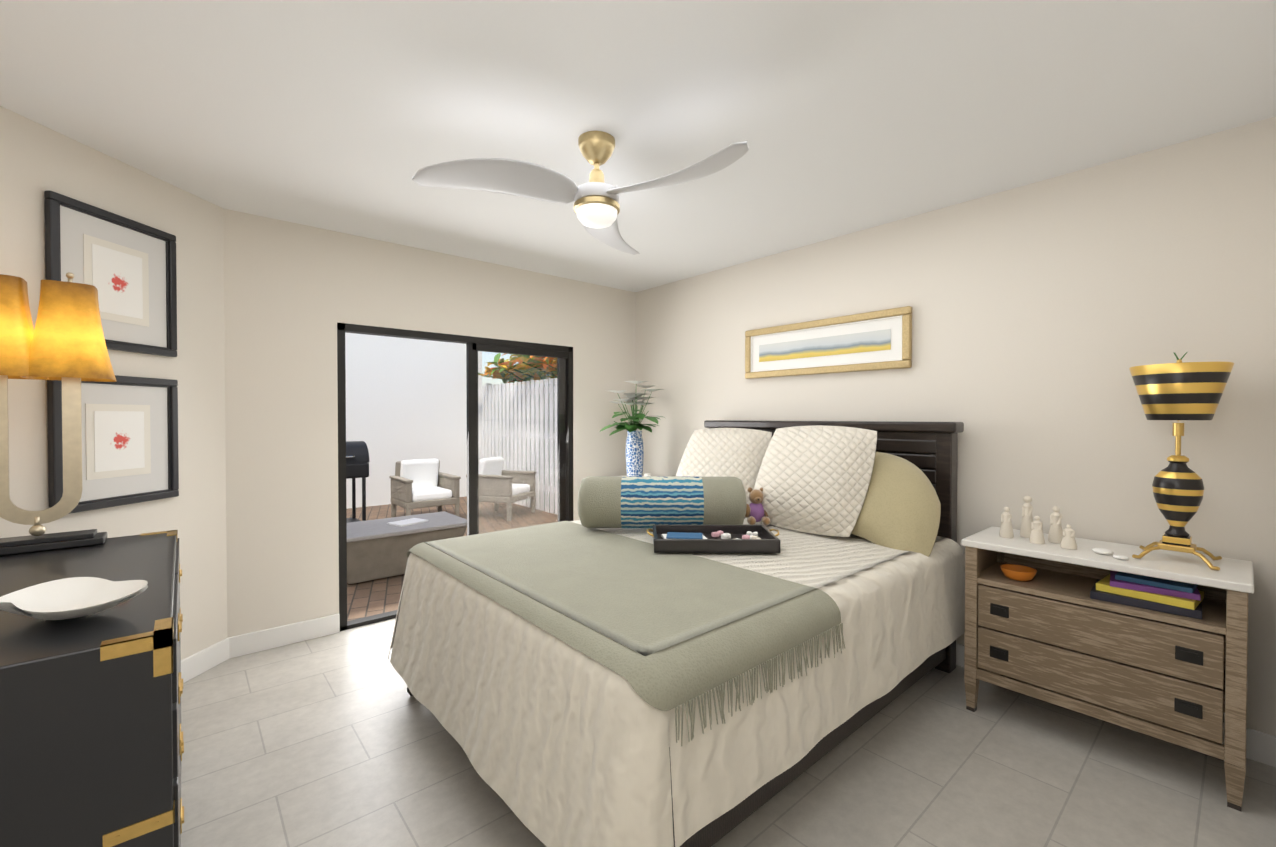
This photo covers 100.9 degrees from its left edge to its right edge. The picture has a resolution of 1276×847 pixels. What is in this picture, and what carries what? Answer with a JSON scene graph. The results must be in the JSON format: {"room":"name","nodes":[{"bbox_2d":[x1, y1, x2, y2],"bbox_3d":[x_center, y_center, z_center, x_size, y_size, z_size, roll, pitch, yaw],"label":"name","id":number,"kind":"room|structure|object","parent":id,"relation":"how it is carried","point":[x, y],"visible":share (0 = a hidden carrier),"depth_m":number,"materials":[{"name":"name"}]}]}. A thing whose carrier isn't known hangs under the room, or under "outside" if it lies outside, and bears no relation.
{"room":"bedroom","nodes":[
{"label":"bedroom","id":0,"kind":"room"},
{"bbox_2d":[0,106,226,659],"bbox_3d":[-2.326,0.067,2.314,0.100,2.440,1.249,0,1,4],"label":"wall","id":1,"kind":"structure","parent":0,"point":[37,160],"depth_m":2.48,"materials":[{"name":"paint"}]},
{"bbox_2d":[44,190,176,356],"bbox_3d":[-2.259,-0.611,2.288,0.028,0.585,0.515,0,1,4],"label":"picture frame","id":2,"kind":"object","parent":1,"relation":"attached to","point":[125,267],"visible":0.77,"depth_m":2.29,"materials":[{"name":"black"}]},
{"bbox_2d":[47,375,178,513],"bbox_3d":[-2.259,0.074,2.297,0.028,0.565,0.515,0,1,4],"label":"picture frame","id":3,"kind":"object","parent":1,"relation":"attached to","point":[129,439],"visible":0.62,"depth_m":2.30,"materials":[{"name":"black"}]},
{"bbox_2d":[181,638,228,682],"bbox_3d":[-2.268,1.229,2.325,0.016,0.115,1.089,0,1,4],"label":"baseboard","id":4,"kind":"structure","parent":1,"relation":"attached to","point":[203,660],"depth_m":2.71,"materials":[{"name":"white wood"}]},
{"bbox_2d":[223,208,635,637],"bbox_3d":[-1.207,0.048,3.810,3.050,2.440,0.100,-1,1,-41],"label":"wall","id":5,"kind":"structure","parent":0,"point":[295,294],"depth_m":3.14,"materials":[{"name":"paint"}]},
{"bbox_2d":[228,613,339,658],"bbox_3d":[-1.124,1.210,3.820,2.930,0.115,0.016,-1,1,-41],"label":"baseboard","id":6,"kind":"structure","parent":5,"relation":"attached to","point":[260,640],"depth_m":3.02,"materials":[{"name":"white wood"}]},
{"bbox_2d":[337,323,572,630],"bbox_3d":[-1.209,0.323,3.806,1.717,1.890,0.080,-1,1,-41],"label":"door frame","id":7,"kind":"structure","parent":5,"relation":"attached to","point":[474,345],"depth_m":3.77,"materials":[{"name":"black metal"}]},
{"bbox_2d":[476,352,566,532],"bbox_3d":[-0.890,0.327,4.082,0.784,1.715,0.044,-1,1,-41],"label":"window glass","id":8,"kind":"structure","parent":5,"relation":"in","point":[520,441],"depth_m":4.06,"materials":[{"name":"clear glass"}]},
{"bbox_2d":[600,381,664,475],"bbox_3d":[-0.022,0.464,4.239,0.641,1.598,0.774,-1,1,-41],"label":"potted plant","id":9,"kind":"object","parent":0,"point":[634,453],"visible":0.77,"depth_m":4.22,"materials":[{"name":"blue ceramic"}]},
{"bbox_2d":[0,0,1275,291],"bbox_3d":[-0.200,-1.201,2.133,3.900,0.100,3.930,-1,1,-41],"label":"ceiling","id":10,"kind":"structure","parent":0,"point":[838,116],"depth_m":1.88,"materials":[{"name":"paint"}]},
{"bbox_2d":[412,131,748,254],"bbox_3d":[-0.121,-0.976,2.027,1.197,0.346,1.143,-1,1,-41],"label":"ceiling fan","id":11,"kind":"object","parent":10,"relation":"hanging from","point":[595,198],"visible":1,"depth_m":2.00,"materials":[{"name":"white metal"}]},
{"bbox_2d":[181,618,1275,846],"bbox_3d":[-0.200,1.339,2.165,3.900,0.100,3.930,-1,1,-41],"label":"floor","id":12,"kind":"structure","parent":0,"point":[339,740],"depth_m":1.92,"materials":[{"name":"tile"}]},
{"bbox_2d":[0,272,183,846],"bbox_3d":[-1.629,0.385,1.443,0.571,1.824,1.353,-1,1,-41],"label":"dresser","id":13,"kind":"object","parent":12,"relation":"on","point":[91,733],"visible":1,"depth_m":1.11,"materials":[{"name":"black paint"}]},
{"bbox_2d":[388,420,964,846],"bbox_3d":[0.222,0.638,2.631,2.359,1.290,1.922,-1,1,-41],"label":"bed","id":14,"kind":"object","parent":12,"relation":"on","point":[731,625],"visible":1,"depth_m":1.89,"materials":[{"name":"beige fabric"}]},
{"bbox_2d":[407,521,844,746],"bbox_3d":[-0.220,0.680,2.187,0.893,0.193,1.820,-1,1,-41],"label":"throw blanket","id":15,"kind":"object","parent":14,"relation":"on","point":[687,642],"depth_m":1.68,"materials":[{"name":"green fabric"}]},
{"bbox_2d":[646,525,779,552],"bbox_3d":[0.352,0.538,2.494,0.635,0.069,0.615,-1,1,-41],"label":"tray","id":16,"kind":"object","parent":14,"relation":"on","point":[665,538],"depth_m":2.39,"materials":[{"name":"grey wood"}]},
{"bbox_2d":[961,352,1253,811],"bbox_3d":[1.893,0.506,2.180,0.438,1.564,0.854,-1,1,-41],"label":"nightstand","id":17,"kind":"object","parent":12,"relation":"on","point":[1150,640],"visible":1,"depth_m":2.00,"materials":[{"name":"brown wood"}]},
{"bbox_2d":[1000,564,1036,580],"bbox_3d":[1.672,0.660,2.315,0.132,0.046,0.132,-1,1,-41],"label":"bowl","id":18,"kind":"object","parent":17,"relation":"on","point":[1010,572],"depth_m":2.31,"materials":[{"name":"orange ceramic"}]},
{"bbox_2d":[636,117,1275,735],"bbox_3d":[1.237,0.053,3.392,0.100,2.440,3.930,-1,1,-41],"label":"wall","id":19,"kind":"structure","parent":0,"point":[1046,313],"depth_m":2.46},
{"bbox_2d":[745,306,911,378],"bbox_3d":[1.153,-0.489,3.372,0.035,0.345,1.140,-1,1,-41],"label":"landscape picture","id":20,"kind":"object","parent":19,"relation":"attached to","point":[875,340],"visible":0.98,"depth_m":3.29,"materials":[{"name":"white"}]},
{"bbox_2d":[956,643,1275,766],"bbox_3d":[1.193,1.216,3.369,0.016,0.115,3.730,-1,1,-41],"label":"baseboard","id":21,"kind":"structure","parent":19,"relation":"attached to","point":[1260,747],"depth_m":2.01,"materials":[{"name":"white wood"}]},
{"label":"outside","id":22,"kind":"structure","parent":0,"visible":0},
{"bbox_2d":[346,496,557,620],"bbox_3d":[-2.629,1.331,5.968,6.200,0.120,5.000,-1,1,-41],"label":"patio","id":23,"kind":"structure","parent":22,"point":[372,597],"depth_m":6.58,"materials":[{"name":"brown wood"}]},
{"bbox_2d":[346,441,368,522],"bbox_3d":[-3.394,0.737,5.477,0.990,1.080,0.532,-1,1,-41],"label":"outdoor grill","id":24,"kind":"object","parent":23,"relation":"on","point":[357,458],"visible":0.29,"depth_m":5.60,"materials":[{"name":"black metal"}]},
{"bbox_2d":[347,511,466,583],"bbox_3d":[-2.124,1.073,4.617,1.120,0.410,0.680,-1,1,-41],"label":"patio table","id":25,"kind":"object","parent":23,"relation":"on","point":[378,548],"visible":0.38,"depth_m":4.37,"materials":[{"name":"wicker"}]},
{"bbox_2d":[345,333,481,508],"bbox_3d":[-4.654,-0.363,7.448,5.100,3.230,0.120,-1,1,-41],"label":"wall","id":26,"kind":"structure","parent":23,"relation":"on","point":[406,398],"depth_m":8.23,"materials":[{"name":"white paint"}]},
{"bbox_2d":[389,459,460,517],"bbox_3d":[-2.754,0.866,6.795,0.680,0.789,0.704,-1,1,-41],"label":"patio chair","id":27,"kind":"object","parent":23,"relation":"on","point":[419,483],"visible":0.88,"depth_m":6.74,"materials":[{"name":"fabric"}]},
{"bbox_2d":[466,457,536,521],"bbox_3d":[-1.858,0.861,7.172,0.704,0.789,0.680,0,1,19],"label":"patio chair","id":28,"kind":"object","parent":23,"relation":"on","point":[485,477],"visible":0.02,"depth_m":7.00,"materials":[{"name":"wicker"}]},
{"bbox_2d":[478,353,556,383],"bbox_3d":[-1.345,-0.036,7.702,1.717,2.569,3.760,-1,1,-41],"label":"shrub","id":29,"kind":"object","parent":23,"relation":"on","point":[531,369],"depth_m":8.46,"materials":[{"name":"green plant"}]},
{"bbox_2d":[482,378,557,514],"bbox_3d":[-1.045,0.294,7.262,0.145,1.920,4.865,-1,1,-41],"label":"fence","id":30,"kind":"object","parent":23,"relation":"on","point":[498,396],"depth_m":7.90,"materials":[{"name":"white wood"}]}
]}

